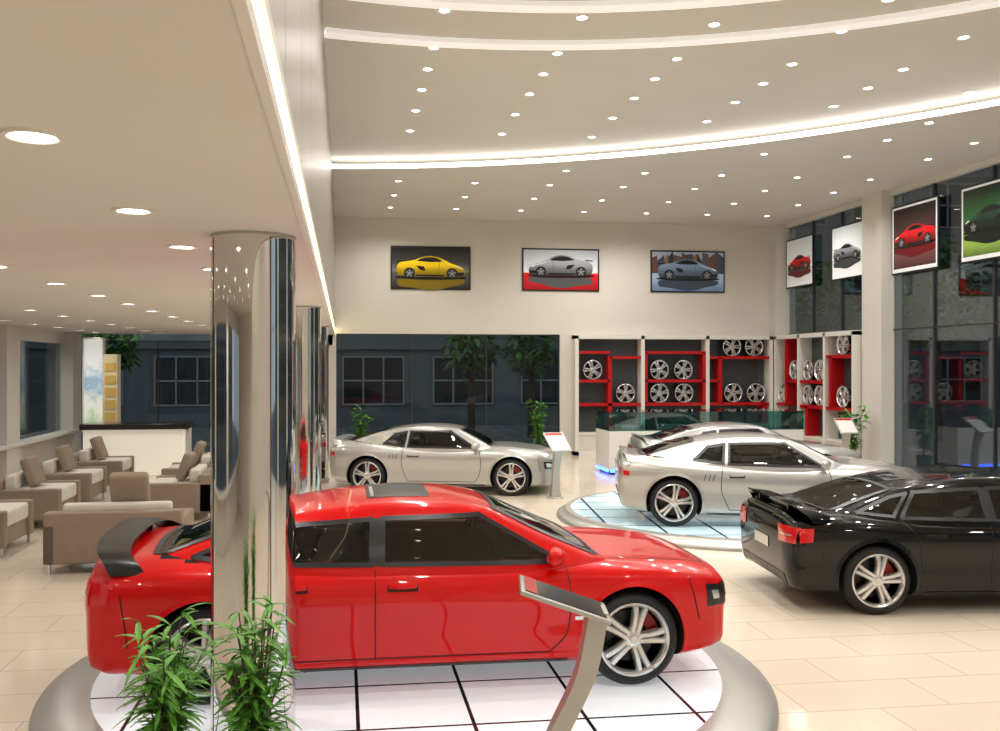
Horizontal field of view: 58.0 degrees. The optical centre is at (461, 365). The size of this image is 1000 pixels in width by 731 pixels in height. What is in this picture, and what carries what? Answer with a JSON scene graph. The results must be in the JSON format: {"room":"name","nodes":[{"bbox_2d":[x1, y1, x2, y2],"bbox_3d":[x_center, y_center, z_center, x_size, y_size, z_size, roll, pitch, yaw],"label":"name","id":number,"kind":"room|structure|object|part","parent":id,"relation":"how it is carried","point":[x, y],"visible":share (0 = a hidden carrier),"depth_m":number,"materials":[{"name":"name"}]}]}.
{"room":"car showroom","nodes":[
{"label":"car showroom","id":0,"kind":"room"},
{"bbox_2d":[0,325,80,476],"bbox_3d":[-9.008,0.850,10.388,0.450,3.900,30.950,0,0,-8],"label":"wall","id":1,"kind":"structure","parent":0,"point":[68,345],"depth_m":22.65,"materials":[{"name":"paint"}]},
{"bbox_2d":[0,429,81,450],"bbox_3d":[-8.893,1.805,10.277,0.350,0.070,30.700,0,0,-8],"label":"trim","id":2,"kind":"structure","parent":1,"relation":"attached to","point":[42,437],"depth_m":22.12,"materials":[{"name":"white paint"}]},
{"bbox_2d":[0,0,332,334],"bbox_3d":[-5.384,-1.000,10.739,7.328,0.200,30.700,0,0,-8],"label":"ceiling","id":3,"kind":"structure","parent":0,"point":[157,105],"depth_m":4.05,"materials":[{"name":"paint"}]},
{"bbox_2d":[0,127,65,144],"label":"recessed light","id":4,"kind":"object","parent":3,"relation":"in","point":[36,136],"depth_m":3.50,"materials":[{"name":"white"}]},
{"bbox_2d":[111,206,154,214],"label":"recessed light","id":5,"kind":"object","parent":3,"relation":"in","point":[131,210],"depth_m":5.19,"materials":[{"name":"white"}]},
{"bbox_2d":[166,244,198,249],"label":"recessed light","id":6,"kind":"object","parent":3,"relation":"in","point":[173,246],"depth_m":6.76,"materials":[{"name":"white"}]},
{"bbox_2d":[0,454,999,730],"bbox_3d":[1.493,2.750,11.645,21.200,0.100,30.700,0,0,-8],"label":"floor","id":7,"kind":"structure","parent":0,"point":[929,662],"depth_m":8.77,"materials":[{"name":"tile"}]},
{"bbox_2d":[0,499,33,558],"bbox_3d":[-7.039,2.126,13.093,1.160,1.149,1.250,0,0,-8],"label":"lounge armchair","id":8,"kind":"object","parent":7,"relation":"on","point":[16,515],"visible":1,"depth_m":13.22,"materials":[{"name":"brown fabric"}]},
{"bbox_3d":[-6.968,2.300,12.553,1.160,0.520,0.160,0,0,-7],"label":"arm","id":9,"kind":"part","parent":8,"relation":"part of","materials":[{"name":"fabric"}]},
{"bbox_2d":[0,502,27,526],"bbox_3d":[-6.930,2.180,13.108,0.900,0.240,0.910,0,0,-7],"label":"seat cushion","id":10,"kind":"object","parent":8,"relation":"on","point":[17,512],"depth_m":13.21,"materials":[{"name":"beige fabric"}]},
{"bbox_3d":[-7.110,2.300,13.634,1.160,0.520,0.160,0,0,-7],"label":"arm","id":11,"kind":"part","parent":8,"relation":"part of","materials":[{"name":"fabric"}]},
{"bbox_2d":[0,455,80,520],"bbox_3d":[-7.290,2.126,15.380,1.160,1.149,1.250,0,0,-8],"label":"lounge armchair","id":12,"kind":"object","parent":7,"relation":"on","point":[30,482],"visible":0.75,"depth_m":15.07,"materials":[{"name":"brown fabric"}]},
{"bbox_2d":[5,470,27,488],"bbox_3d":[-7.538,1.950,15.347,0.180,0.260,0.910,0,0,-7],"label":"cushion","id":13,"kind":"object","parent":12,"relation":"on","point":[17,480],"depth_m":15.00,"materials":[{"name":"fabric"}]},
{"bbox_3d":[-7.219,2.300,14.840,1.160,0.520,0.160,0,0,-7],"label":"arm","id":14,"kind":"part","parent":12,"relation":"part of","materials":[{"name":"fabric"}]},
{"bbox_2d":[20,455,45,486],"bbox_3d":[-7.320,1.800,15.376,0.160,0.500,0.500,-20,3,-7],"label":"throw pillow","id":15,"kind":"object","parent":12,"relation":"on","point":[31,467],"depth_m":15.18,"materials":[{"name":"brown fabric"}]},
{"bbox_2d":[19,482,75,501],"bbox_3d":[-7.181,2.180,15.394,0.900,0.240,0.910,0,0,-7],"label":"seat cushion","id":16,"kind":"object","parent":12,"relation":"on","point":[68,489],"depth_m":15.43,"materials":[{"name":"beige fabric"}]},
{"bbox_3d":[-7.361,2.300,15.920,1.160,0.520,0.160,0,0,-7],"label":"arm","id":17,"kind":"part","parent":12,"relation":"part of","materials":[{"name":"fabric"}]},
{"bbox_2d":[40,444,106,501],"bbox_3d":[-7.676,2.126,17.548,1.160,1.149,1.250,0,0,-8],"label":"lounge armchair","id":18,"kind":"object","parent":7,"relation":"on","point":[93,479],"visible":0.68,"depth_m":17.31,"materials":[{"name":"brown fabric"}]},
{"bbox_2d":[42,457,61,472],"bbox_3d":[-7.924,1.950,17.516,0.180,0.260,0.910,0,0,-7],"label":"cushion","id":19,"kind":"object","parent":18,"relation":"on","point":[53,465],"depth_m":17.17,"materials":[{"name":"fabric"}]},
{"bbox_2d":[55,444,76,471],"bbox_3d":[-7.706,1.800,17.544,0.160,0.500,0.500,-20,3,-7],"label":"throw pillow","id":20,"kind":"object","parent":18,"relation":"on","point":[64,453],"depth_m":17.34,"materials":[{"name":"brown fabric"}]},
{"bbox_3d":[-7.605,2.300,17.008,1.160,0.520,0.160,0,0,-7],"label":"arm","id":21,"kind":"part","parent":18,"relation":"part of","materials":[{"name":"fabric"}]},
{"bbox_2d":[56,468,102,484],"bbox_3d":[-7.567,2.180,17.562,0.900,0.240,0.910,0,0,-7],"label":"seat cushion","id":22,"kind":"object","parent":18,"relation":"on","point":[97,473],"depth_m":17.60,"materials":[{"name":"beige fabric"}]},
{"bbox_3d":[-7.747,2.300,18.088,1.160,0.520,0.160,0,0,-7],"label":"arm","id":23,"kind":"part","parent":18,"relation":"part of","materials":[{"name":"beige leather"}]},
{"bbox_2d":[82,338,105,431],"bbox_3d":[-9.958,0.975,24.384,0.580,3.450,0.250,0,0,-8],"label":"stand","id":24,"kind":"object","parent":7,"relation":"on","point":[93,349],"visible":0.57,"depth_m":24.29,"materials":[{"name":"white paint"}]},
{"bbox_2d":[84,340,101,422],"bbox_3d":[-9.947,0.500,24.302,0.480,2.400,0.015,0,0,-7],"label":"picture","id":25,"kind":"object","parent":24,"relation":"attached to","point":[92,348],"depth_m":24.29},
{"bbox_2d":[73,436,133,485],"bbox_3d":[-7.914,2.126,19.736,1.160,1.149,1.250,0,0,-8],"label":"lounge armchair","id":26,"kind":"object","parent":7,"relation":"on","point":[96,455],"visible":0.57,"depth_m":19.49,"materials":[{"name":"brown fabric"}]},
{"bbox_2d":[79,447,95,460],"bbox_3d":[-8.162,1.950,19.703,0.180,0.260,0.910,0,0,-7],"label":"cushion","id":27,"kind":"object","parent":26,"relation":"on","point":[87,454],"depth_m":19.31,"materials":[{"name":"fabric"}]},
{"bbox_2d":[90,436,107,459],"bbox_3d":[-7.944,1.800,19.732,0.160,0.500,0.500,-20,3,-7],"label":"throw pillow","id":28,"kind":"object","parent":26,"relation":"on","point":[97,443],"depth_m":19.52,"materials":[{"name":"fabric"}]},
{"bbox_3d":[-7.843,2.300,19.196,1.160,0.520,0.160,0,0,-7],"label":"arm","id":29,"kind":"part","parent":26,"relation":"part of","materials":[{"name":"fabric"}]},
{"bbox_2d":[90,457,131,470],"bbox_3d":[-7.805,2.180,19.750,0.900,0.240,0.910,0,0,-7],"label":"seat cushion","id":30,"kind":"object","parent":26,"relation":"on","point":[126,461],"depth_m":19.75,"materials":[{"name":"fabric"}]},
{"bbox_3d":[-7.985,2.300,20.276,1.160,0.520,0.160,0,0,-7],"label":"arm","id":31,"kind":"part","parent":26,"relation":"part of","materials":[{"name":"fabric"}]},
{"bbox_2d":[103,354,120,421],"bbox_3d":[-9.347,1.200,24.071,0.350,3.000,0.430,0,0,-8],"label":"display","id":32,"kind":"object","parent":7,"relation":"on","point":[111,362],"visible":0.62,"depth_m":23.88,"materials":[{"name":"beige"}]},
{"bbox_2d":[43,472,193,574],"bbox_3d":[-4.606,2.066,12.233,1.720,1.269,1.160,0,0,-9],"label":"lounge sofa","id":33,"kind":"object","parent":7,"relation":"on","point":[72,535],"visible":0.69,"depth_m":11.65,"materials":[{"name":"brown fabric"}]},
{"bbox_3d":[-5.377,2.300,12.116,0.160,0.520,1.160,0,0,-9],"label":"arm","id":34,"kind":"part","parent":33,"relation":"part of","materials":[{"name":"fabric"}]},
{"bbox_2d":[63,501,172,510],"bbox_3d":[-4.568,1.950,11.986,1.380,0.260,0.180,0,0,-9],"label":"cushion","id":35,"kind":"object","parent":33,"relation":"on","point":[113,505],"depth_m":11.91,"materials":[{"name":"beige fabric"}]},
{"bbox_2d":[109,472,150,501],"bbox_3d":[-4.469,1.680,12.133,0.500,0.500,0.160,0,20,-9],"label":"throw pillow","id":36,"kind":"object","parent":33,"relation":"on","point":[124,486],"depth_m":12.04,"materials":[{"name":"brown fabric"}]},
{"bbox_3d":[-3.835,2.300,12.351,0.160,0.520,1.160,0,0,-9],"label":"arm","id":37,"kind":"part","parent":33,"relation":"part of","materials":[{"name":"fabric"}]},
{"bbox_2d":[79,422,192,474],"bbox_3d":[-8.096,2.065,22.612,2.550,1.270,1.250,0,0,-8],"label":"reception counter","id":38,"kind":"object","parent":7,"relation":"on","point":[154,446],"depth_m":22.17,"materials":[{"name":"beige"}]},
{"bbox_2d":[79,422,192,429],"bbox_3d":[-8.070,1.500,22.413,2.550,0.140,0.850,0,0,-7],"label":"countertop","id":39,"kind":"structure","parent":38,"relation":"on","point":[90,425],"depth_m":22.04,"materials":[{"name":"black"}]},
{"bbox_2d":[186,427,191,451],"bbox_3d":[-7.028,2.140,22.929,0.150,1.120,0.900,0,0,-7],"label":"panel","id":40,"kind":"structure","parent":38,"relation":"attached to","point":[188,431],"depth_m":23.06,"materials":[{"name":"white paint"}]},
{"bbox_2d":[112,602,230,730],"bbox_3d":[-1.532,1.988,4.703,0.563,1.424,0.763,0,0,-8],"label":"bamboo plant","id":41,"kind":"object","parent":7,"relation":"on","point":[166,690],"visible":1,"depth_m":4.69,"materials":[{"name":"green plant"}]},
{"bbox_2d":[149,451,209,518],"bbox_3d":[-4.986,2.126,16.188,1.160,1.149,1.250,0,0,-8],"label":"lounge armchair","id":42,"kind":"object","parent":7,"relation":"on","point":[184,490],"visible":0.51,"depth_m":15.62,"materials":[{"name":"brown fabric"}]},
{"bbox_2d":[150,477,189,482],"bbox_3d":[-5.095,2.180,16.173,0.900,0.240,0.910,0,0,-7],"label":"seat cushion","id":43,"kind":"object","parent":42,"relation":"on","point":[159,479],"depth_m":16.12,"materials":[{"name":"fabric"}]},
{"bbox_3d":[-5.057,2.300,16.728,1.160,0.520,0.160,0,0,-7],"label":"arm","id":44,"kind":"part","parent":42,"relation":"part of","materials":[{"name":"fabric"}]},
{"bbox_3d":[-4.914,2.300,15.647,1.160,0.520,0.160,0,0,-7],"label":"arm","id":45,"kind":"part","parent":42,"relation":"part of","materials":[{"name":"fabric"}]},
{"bbox_2d":[176,451,195,480],"bbox_3d":[-4.956,1.800,16.192,0.160,0.500,0.500,20,-3,-7],"label":"throw pillow","id":46,"kind":"object","parent":42,"relation":"on","point":[188,458],"depth_m":15.96,"materials":[{"name":"brown fabric"}]},
{"bbox_2d":[190,464,206,481],"bbox_3d":[-4.738,1.950,16.220,0.180,0.260,0.910,0,0,-7],"label":"cushion","id":47,"kind":"object","parent":42,"relation":"on","point":[199,469],"depth_m":15.79,"materials":[{"name":"fabric"}]},
{"bbox_2d":[161,440,209,474],"bbox_3d":[-5.434,2.126,18.448,1.160,1.149,1.250,0,0,-8],"label":"lounge armchair","id":48,"kind":"object","parent":7,"relation":"on","point":[200,446],"visible":0.27,"depth_m":18.21,"materials":[{"name":"beige leather"}]},
{"bbox_2d":[168,464,194,467],"bbox_3d":[-5.544,2.180,18.434,0.900,0.240,0.910,0,0,-7],"label":"seat cushion","id":49,"kind":"object","parent":48,"relation":"on","point":[173,465],"depth_m":18.35,"materials":[{"name":"fabric"}]},
{"bbox_3d":[-5.363,2.300,17.908,1.160,0.520,0.160,0,0,-7],"label":"arm","id":50,"kind":"part","parent":48,"relation":"part of","materials":[{"name":"beige leather"}]},
{"bbox_2d":[192,440,206,465],"bbox_3d":[-5.405,1.800,18.452,0.160,0.500,0.500,20,-3,-7],"label":"throw pillow","id":51,"kind":"object","parent":48,"relation":"on","point":[200,446],"depth_m":18.22,"materials":[{"name":"fabric"}]},
{"bbox_2d":[201,452,209,467],"bbox_3d":[-5.187,1.950,18.481,0.180,0.260,0.910,0,0,-7],"label":"cushion","id":52,"kind":"object","parent":48,"relation":"on","point":[205,459],"depth_m":18.04,"materials":[{"name":"fabric"}]},
{"bbox_2d":[210,233,295,730],"bbox_3d":[-1.453,0.900,6.284,0.580,3.599,0.580,0,0,-8],"label":"column","id":53,"kind":"structure","parent":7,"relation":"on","point":[239,262],"depth_m":6.04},
{"bbox_2d":[210,230,295,239],"bbox_3d":[-1.453,-0.889,6.284,0.586,0.019,0.586,0,0,-8],"label":"ring","id":54,"kind":"object","parent":53,"relation":"attached to","point":[238,231],"visible":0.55,"depth_m":6.03,"materials":[{"name":"paint"}]},
{"bbox_2d":[270,236,270,730],"bbox_3d":[-1.453,0.865,6.284,0.417,3.470,0.417,0,0,9],"label":"joint","id":55,"kind":"object","parent":53,"relation":"attached to","point":[270,236],"visible":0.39,"depth_m":6.05,"materials":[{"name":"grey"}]},
{"bbox_2d":[202,595,305,730],"bbox_3d":[-1.046,1.925,4.531,0.514,1.550,0.542,0,0,-8],"label":"bamboo plant","id":56,"kind":"object","parent":7,"relation":"on","point":[253,702],"visible":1,"depth_m":4.47,"materials":[{"name":"green plant"}]},
{"bbox_2d":[296,307,320,494],"bbox_3d":[-2.442,0.900,13.799,0.580,3.599,0.580,0,0,-8],"label":"column","id":57,"kind":"structure","parent":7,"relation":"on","point":[308,319],"depth_m":13.54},
{"bbox_2d":[321,327,328,478],"bbox_3d":[-3.356,0.900,20.739,0.580,3.599,0.580,0,0,-8],"label":"steel skin","id":58,"kind":"object","parent":7,"relation":"on","point":[324,330],"visible":0.26,"depth_m":20.56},
{"bbox_2d":[321,478,328,483],"bbox_3d":[-3.356,2.645,20.739,0.600,0.110,0.600,0,0,-8],"label":"ring","id":59,"kind":"object","parent":7,"relation":"on","point":[323,481],"visible":0.27,"depth_m":20.55,"materials":[{"name":"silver metal"}]},
{"bbox_2d":[350,404,373,435],"bbox_3d":[-2.874,1.905,25.948,0.722,1.590,0.834,0,0,-8],"label":"ficus plant","id":60,"kind":"object","parent":7,"relation":"on","point":[360,430],"visible":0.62,"depth_m":25.94,"materials":[{"name":"green plant"}]},
{"bbox_2d":[29,641,778,730],"bbox_3d":[-0.430,2.625,7.861,6.040,0.150,6.040,0,0,-8],"label":"display platform","id":61,"kind":"object","parent":7,"relation":"on","point":[714,687],"visible":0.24,"depth_m":6.89,"materials":[{"name":"white glass"}]},
{"bbox_2d":[84,483,725,704],"bbox_3d":[-0.424,1.810,7.892,5.114,1.479,2.280,0,0,-8],"label":"car","id":62,"kind":"object","parent":61,"relation":"on","point":[389,575],"visible":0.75,"depth_m":7.04,"materials":[{"name":"red paint"}]},
{"bbox_2d":[330,423,552,495],"bbox_3d":[-0.337,1.984,19.704,4.837,1.431,2.280,0,0,6],"label":"car","id":63,"kind":"object","parent":7,"relation":"on","point":[437,453],"visible":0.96,"depth_m":18.84,"materials":[{"name":"grey paint"}]},
{"bbox_2d":[526,399,546,445],"bbox_3d":[2.231,1.837,26.619,0.760,1.725,0.664,0,0,36],"label":"ficus plant","id":64,"kind":"object","parent":7,"relation":"on","point":[538,430],"visible":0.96,"depth_m":26.54,"materials":[{"name":"green plant"}]},
{"bbox_2d":[543,432,571,498],"bbox_3d":[1.941,2.037,18.263,0.440,1.327,0.530,0,0,-17],"label":"stand","id":65,"kind":"object","parent":7,"relation":"on","point":[557,442],"visible":1,"depth_m":18.28,"materials":[{"name":"silver metal"}]},
{"bbox_3d":[1.912,2.685,18.354,0.340,0.030,0.340,0,0,-17],"label":"plate","id":66,"kind":"part","parent":65,"relation":"part of","materials":[{"name":"silver metal"}]},
{"bbox_3d":[1.937,2.135,18.276,0.210,1.070,0.263,0,0,-17],"label":"curved post","id":67,"kind":"part","parent":65,"relation":"part of","materials":[{"name":"silver metal"}]},
{"bbox_3d":[1.945,1.550,18.251,0.440,0.024,0.600,0,34,-17],"label":"panel","id":68,"kind":"part","parent":65,"relation":"part of","materials":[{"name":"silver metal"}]},
{"bbox_2d":[546,435,570,449],"bbox_3d":[1.947,1.538,18.243,0.380,0.003,0.540,0,34,-18],"label":"print","id":69,"kind":"object","parent":65,"relation":"attached to","point":[557,442],"depth_m":18.20},
{"bbox_2d":[519,575,611,730],"bbox_3d":[0.489,1.917,4.702,0.546,1.565,0.352,0,0,3],"label":"stand","id":70,"kind":"object","parent":7,"relation":"on","point":[595,613],"visible":1,"depth_m":4.63,"materials":[{"name":"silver metal"}]},
{"bbox_3d":[0.532,1.220,4.700,0.480,0.024,0.352,18,1,2],"label":"panel","id":71,"kind":"part","parent":70,"relation":"part of","materials":[{"name":"silver metal"}]},
{"bbox_2d":[524,578,606,617],"bbox_3d":[0.536,1.206,4.700,0.432,0.003,0.304,18,1,2],"label":"print","id":72,"kind":"object","parent":70,"relation":"on","point":[563,596],"depth_m":4.68},
{"bbox_3d":[0.529,1.970,4.700,0.455,1.400,0.176,0,0,2],"label":"curved post","id":73,"kind":"part","parent":70,"relation":"part of","materials":[{"name":"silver metal"}]},
{"bbox_2d":[557,491,741,551],"bbox_3d":[4.708,2.625,15.951,6.000,0.150,6.000,0,0,-8],"label":"display platform","id":74,"kind":"object","parent":7,"relation":"on","point":[605,509],"visible":0.28,"depth_m":14.54,"materials":[{"name":"tile"}]},
{"bbox_2d":[615,432,901,526],"bbox_3d":[5.028,1.834,14.961,4.837,1.431,2.280,0,0,7],"label":"car","id":75,"kind":"object","parent":74,"relation":"on","point":[675,480],"visible":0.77,"depth_m":14.20,"materials":[{"name":"grey paint"}]},
{"bbox_2d":[572,335,772,455],"bbox_3d":[6.482,0.890,27.567,6.260,3.620,0.417,0,0,-8],"label":"display shelf","id":76,"kind":"object","parent":7,"relation":"on","point":[610,372],"visible":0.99,"depth_m":27.53,"materials":[{"name":"white paint"}]},
{"bbox_2d":[596,409,803,474],"bbox_3d":[6.082,1.925,23.084,5.115,1.550,1.215,0,0,-8],"label":"counter","id":77,"kind":"object","parent":7,"relation":"on","point":[614,428],"depth_m":22.50,"materials":[{"name":"white paint"}]},
{"bbox_2d":[596,428,803,470],"bbox_3d":[6.088,2.110,23.092,5.100,0.980,1.200,0,0,-7],"label":"counter front","id":78,"kind":"structure","parent":77,"relation":"on","point":[608,443],"depth_m":22.40,"materials":[{"name":"white paint"}]},
{"bbox_2d":[627,421,860,457],"bbox_3d":[6.260,1.984,20.177,4.837,1.431,2.280,0,0,1],"label":"car","id":79,"kind":"object","parent":7,"relation":"on","point":[635,441],"visible":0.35,"depth_m":19.55,"materials":[{"name":"grey paint"}]},
{"bbox_2d":[774,330,861,456],"bbox_3d":[10.129,0.890,25.611,0.417,3.620,4.370,0,0,-8],"label":"display shelf","id":80,"kind":"object","parent":7,"relation":"on","point":[819,375],"visible":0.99,"depth_m":25.37,"materials":[{"name":"white paint"}]},
{"bbox_3d":[10.327,0.875,25.637,0.016,3.450,4.260,0,0,-7],"label":"panel","id":81,"kind":"part","parent":80,"relation":"part of","materials":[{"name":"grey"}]},
{"bbox_2d":[833,418,858,448],"bbox_3d":[9.246,1.987,21.646,0.440,1.427,0.530,0,0,2],"label":"stand","id":82,"kind":"object","parent":7,"relation":"on","point":[846,427],"visible":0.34,"depth_m":21.60,"materials":[{"name":"silver metal"}]},
{"bbox_3d":[9.245,1.450,21.633,0.440,0.024,0.600,0,34,3],"label":"panel","id":83,"kind":"part","parent":82,"relation":"part of","materials":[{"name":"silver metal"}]},
{"bbox_3d":[9.246,2.085,21.659,0.210,1.170,0.263,0,0,2],"label":"curved post","id":84,"kind":"part","parent":82,"relation":"part of","materials":[{"name":"silver metal"}]},
{"bbox_2d":[836,420,857,431],"bbox_3d":[9.245,1.438,21.625,0.380,0.003,0.540,0,34,3],"label":"print","id":85,"kind":"object","parent":82,"relation":"attached to","point":[844,425],"depth_m":21.59},
{"bbox_2d":[834,406,870,457],"bbox_3d":[9.880,1.860,22.680,0.856,1.680,0.664,0,0,16],"label":"ficus plant","id":86,"kind":"object","parent":7,"relation":"on","point":[852,445],"visible":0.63,"depth_m":22.65,"materials":[{"name":"green plant"}]},
{"bbox_2d":[740,465,999,613],"bbox_3d":[6.106,1.962,10.739,5.114,1.475,2.280,0,0,-2],"label":"car","id":87,"kind":"object","parent":7,"relation":"on","point":[877,539],"visible":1,"depth_m":9.81,"materials":[{"name":"black paint"}]},
{"bbox_2d":[329,216,769,456],"bbox_3d":[1.456,-1.050,27.248,17.200,7.500,0.250,0,0,-8],"label":"wall","id":88,"kind":"structure","parent":0,"point":[365,302],"depth_m":27.28,"materials":[{"name":"paint"}]},
{"bbox_2d":[81,340,209,421],"bbox_3d":[-7.569,1.000,26.045,7.020,3.430,0.080,0,0,-8],"label":"mullions","id":89,"kind":"object","parent":88,"relation":"attached to","point":[81,340],"visible":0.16,"depth_m":25.85,"materials":[{"name":"grey"}]},
{"bbox_2d":[391,246,470,289],"bbox_3d":[-0.914,-2.891,26.784,2.390,1.308,0.046,0,0,-8],"label":"poster","id":90,"kind":"object","parent":88,"relation":"attached to","point":[412,267],"visible":1,"depth_m":26.77,"materials":[{"name":"yellow paper"}]},
{"bbox_2d":[336,334,558,436],"bbox_3d":[-0.366,0.890,26.993,6.750,3.650,0.080,0,0,-8],"label":"mullions","id":91,"kind":"object","parent":88,"relation":"attached to","point":[485,335],"visible":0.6,"depth_m":27.01,"materials":[{"name":"grey metal"}]},
{"bbox_2d":[522,248,598,291],"bbox_3d":[3.012,-2.900,27.301,2.390,1.290,0.046,0,0,-8],"label":"poster","id":92,"kind":"object","parent":88,"relation":"attached to","point":[543,269],"visible":1,"depth_m":27.29,"materials":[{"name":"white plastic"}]},
{"bbox_3d":[3.034,-2.777,27.285,0.831,0.045,0.001,0,0,-8],"label":"sill","id":93,"kind":"part","parent":92,"relation":"part of","materials":[{"name":"paper"}]},
{"bbox_2d":[650,250,724,292],"bbox_3d":[6.998,-2.900,27.826,2.390,1.290,0.046,0,0,-8],"label":"poster","id":94,"kind":"object","parent":88,"relation":"attached to","point":[670,271],"visible":1,"depth_m":27.81,"materials":[{"name":"blue paper"}]},
{"bbox_3d":[6.981,-2.733,27.805,0.811,0.044,0.001,0,0,-8],"label":"sill","id":95,"kind":"part","parent":94,"relation":"part of","materials":[{"name":"paper"}]},
{"bbox_2d":[322,0,999,163],"bbox_3d":[5.013,-4.700,12.108,14.100,0.200,30.700,0,0,-8],"label":"ceiling","id":96,"kind":"structure","parent":0,"point":[471,96],"depth_m":14.53,"materials":[{"name":"paint"}]},
{"bbox_2d":[351,0,779,12],"bbox_3d":[4.602,-4.562,9.410,12.819,0.065,2.811,0,0,26],"label":"trim band","id":97,"kind":"object","parent":96,"relation":"attached to","point":[518,6],"visible":1,"depth_m":11.33,"materials":[{"name":"white"}]},
{"bbox_2d":[574,14,589,20],"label":"recessed light","id":98,"kind":"object","parent":96,"relation":"in","point":[582,17],"depth_m":11.88,"materials":[{"name":"white"}]},
{"bbox_2d":[324,0,999,49],"bbox_3d":[5.233,-4.562,10.457,14.558,0.065,3.117,0,0,26],"label":"trim band","id":99,"kind":"object","parent":96,"relation":"attached to","point":[973,5],"visible":1,"depth_m":12.47,"materials":[{"name":"white"}]},
{"bbox_2d":[707,21,721,27],"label":"recessed light","id":100,"kind":"object","parent":96,"relation":"in","point":[714,24],"depth_m":12.13,"materials":[{"name":"white"}]},
{"bbox_2d":[332,105,999,225],"bbox_3d":[4.173,-4.400,17.935,14.430,0.060,18.927,0,0,-8],"label":"ceiling","id":101,"kind":"structure","parent":0,"point":[501,190],"depth_m":21.38,"materials":[{"name":"paint"}]},
{"bbox_2d":[332,99,999,167],"bbox_3d":[5.662,-4.425,16.005,18.734,0.090,3.031,0,0,34],"label":"light","id":102,"kind":"object","parent":101,"relation":"attached to","point":[993,102],"visible":1,"depth_m":18.28,"materials":[{"name":"white"}]},
{"bbox_2d":[770,156,999,465],"bbox_3d":[11.961,-1.000,13.149,0.650,7.600,30.950,0,0,-8],"label":"wall","id":103,"kind":"structure","parent":0,"point":[881,291],"depth_m":22.71,"materials":[{"name":"paint"}]},
{"bbox_2d":[786,234,813,288],"bbox_3d":[10.139,-3.100,27.004,0.046,1.490,1.590,0,0,-8],"label":"poster","id":104,"kind":"object","parent":103,"relation":"attached to","point":[799,251],"visible":1,"depth_m":26.92,"materials":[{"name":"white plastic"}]},
{"bbox_2d":[788,212,861,334],"bbox_3d":[10.448,-2.615,25.678,0.080,3.340,4.620,0,0,-8],"label":"mullions","id":105,"kind":"object","parent":103,"relation":"attached to","point":[842,213],"visible":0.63,"depth_m":26.42,"materials":[{"name":"grey"}]},
{"bbox_2d":[832,220,861,280],"bbox_3d":[10.476,-3.100,24.447,0.046,1.490,1.540,0,0,-8],"label":"poster","id":106,"kind":"object","parent":103,"relation":"attached to","point":[847,238],"visible":0.97,"depth_m":24.41,"materials":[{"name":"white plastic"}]},
{"bbox_2d":[892,195,939,275],"bbox_3d":[10.856,-3.080,21.551,0.047,1.690,1.790,0,0,-8],"label":"poster","id":107,"kind":"object","parent":103,"relation":"attached to","point":[915,225],"visible":1,"depth_m":21.47,"materials":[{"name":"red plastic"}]},
{"bbox_2d":[893,165,999,468],"bbox_3d":[12.488,-0.785,10.185,0.080,7.000,24.965,0,0,-8],"label":"mullions","id":108,"kind":"object","parent":103,"relation":"attached to","point":[994,322],"visible":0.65,"depth_m":19.91,"materials":[{"name":"grey"}]},
{"bbox_2d":[961,177,999,264],"bbox_3d":[11.189,-3.080,19.023,0.047,1.690,1.840,0,0,-8],"label":"poster","id":109,"kind":"object","parent":103,"relation":"attached to","point":[980,202],"visible":1,"depth_m":19.31,"materials":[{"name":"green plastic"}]},
{"bbox_3d":[11.173,-2.941,19.005,0.001,0.037,0.676,0,0,-8],"label":"sill","id":110,"kind":"part","parent":109,"relation":"part of","materials":[{"name":"paper"}]},
{"bbox_3d":[-1.864,-2.900,11.203,0.228,3.800,30.700,0,0,-7],"label":"wall","id":111,"kind":"structure","parent":0,"visible":0},
{"bbox_2d":[231,0,334,334],"bbox_3d":[-1.732,-2.680,11.215,0.036,3.580,30.690,0,0,-8],"label":"fascia","id":112,"kind":"object","parent":111,"relation":"attached to","point":[284,40],"visible":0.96,"depth_m":5.34,"materials":[{"name":"white paint"}]},
{"label":"outside","id":113,"kind":"structure","parent":0,"visible":0},
{"bbox_2d":[20,421,999,469],"bbox_3d":[5.346,2.960,36.006,140.000,0.280,110.000,0,0,-7],"label":"ground","id":114,"kind":"structure","parent":113,"point":[964,443],"depth_m":35.25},
{"bbox_2d":[81,334,144,375],"bbox_3d":[-13.099,0.424,33.519,2.502,4.792,2.518,0,0,-8],"label":"street tree","id":115,"kind":"object","parent":114,"relation":"on","point":[110,349],"visible":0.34,"depth_m":33.50,"materials":[{"name":"green plant"}]},
{"bbox_2d":[438,335,504,429],"bbox_3d":[0.387,0.412,35.394,2.488,4.816,2.444,0,0,-38],"label":"street tree","id":116,"kind":"object","parent":114,"relation":"on","point":[468,364],"visible":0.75,"depth_m":35.16,"materials":[{"name":"green plant"}]},
{"bbox_2d":[20,166,999,428],"bbox_3d":[-3.683,-5.225,43.300,64.000,16.150,3.180,0,0,-8],"label":"office building","id":117,"kind":"structure","parent":114,"relation":"on","point":[374,371],"depth_m":42.26,"materials":[{"name":"stone"}]},
{"bbox_2d":[499,336,557,437],"bbox_3d":[2.685,0.395,35.056,2.323,4.850,2.518,0,0,20],"label":"street tree","id":118,"kind":"object","parent":114,"relation":"on","point":[539,358],"visible":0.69,"depth_m":34.94,"materials":[{"name":"green plant"}]},
{"bbox_2d":[795,259,861,332],"bbox_3d":[16.138,-1.022,41.426,4.096,7.683,4.130,0,0,-8],"label":"street tree","id":119,"kind":"object","parent":114,"relation":"on","point":[818,274],"visible":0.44,"depth_m":40.74,"materials":[{"name":"green plant"}]},
{"bbox_2d":[902,235,999,440],"bbox_3d":[17.796,-1.000,33.586,3.841,7.641,4.046,0,0,-39],"label":"street tree","id":120,"kind":"object","parent":114,"relation":"on","point":[968,276],"visible":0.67,"depth_m":33.14,"materials":[{"name":"green plant"}]}
]}

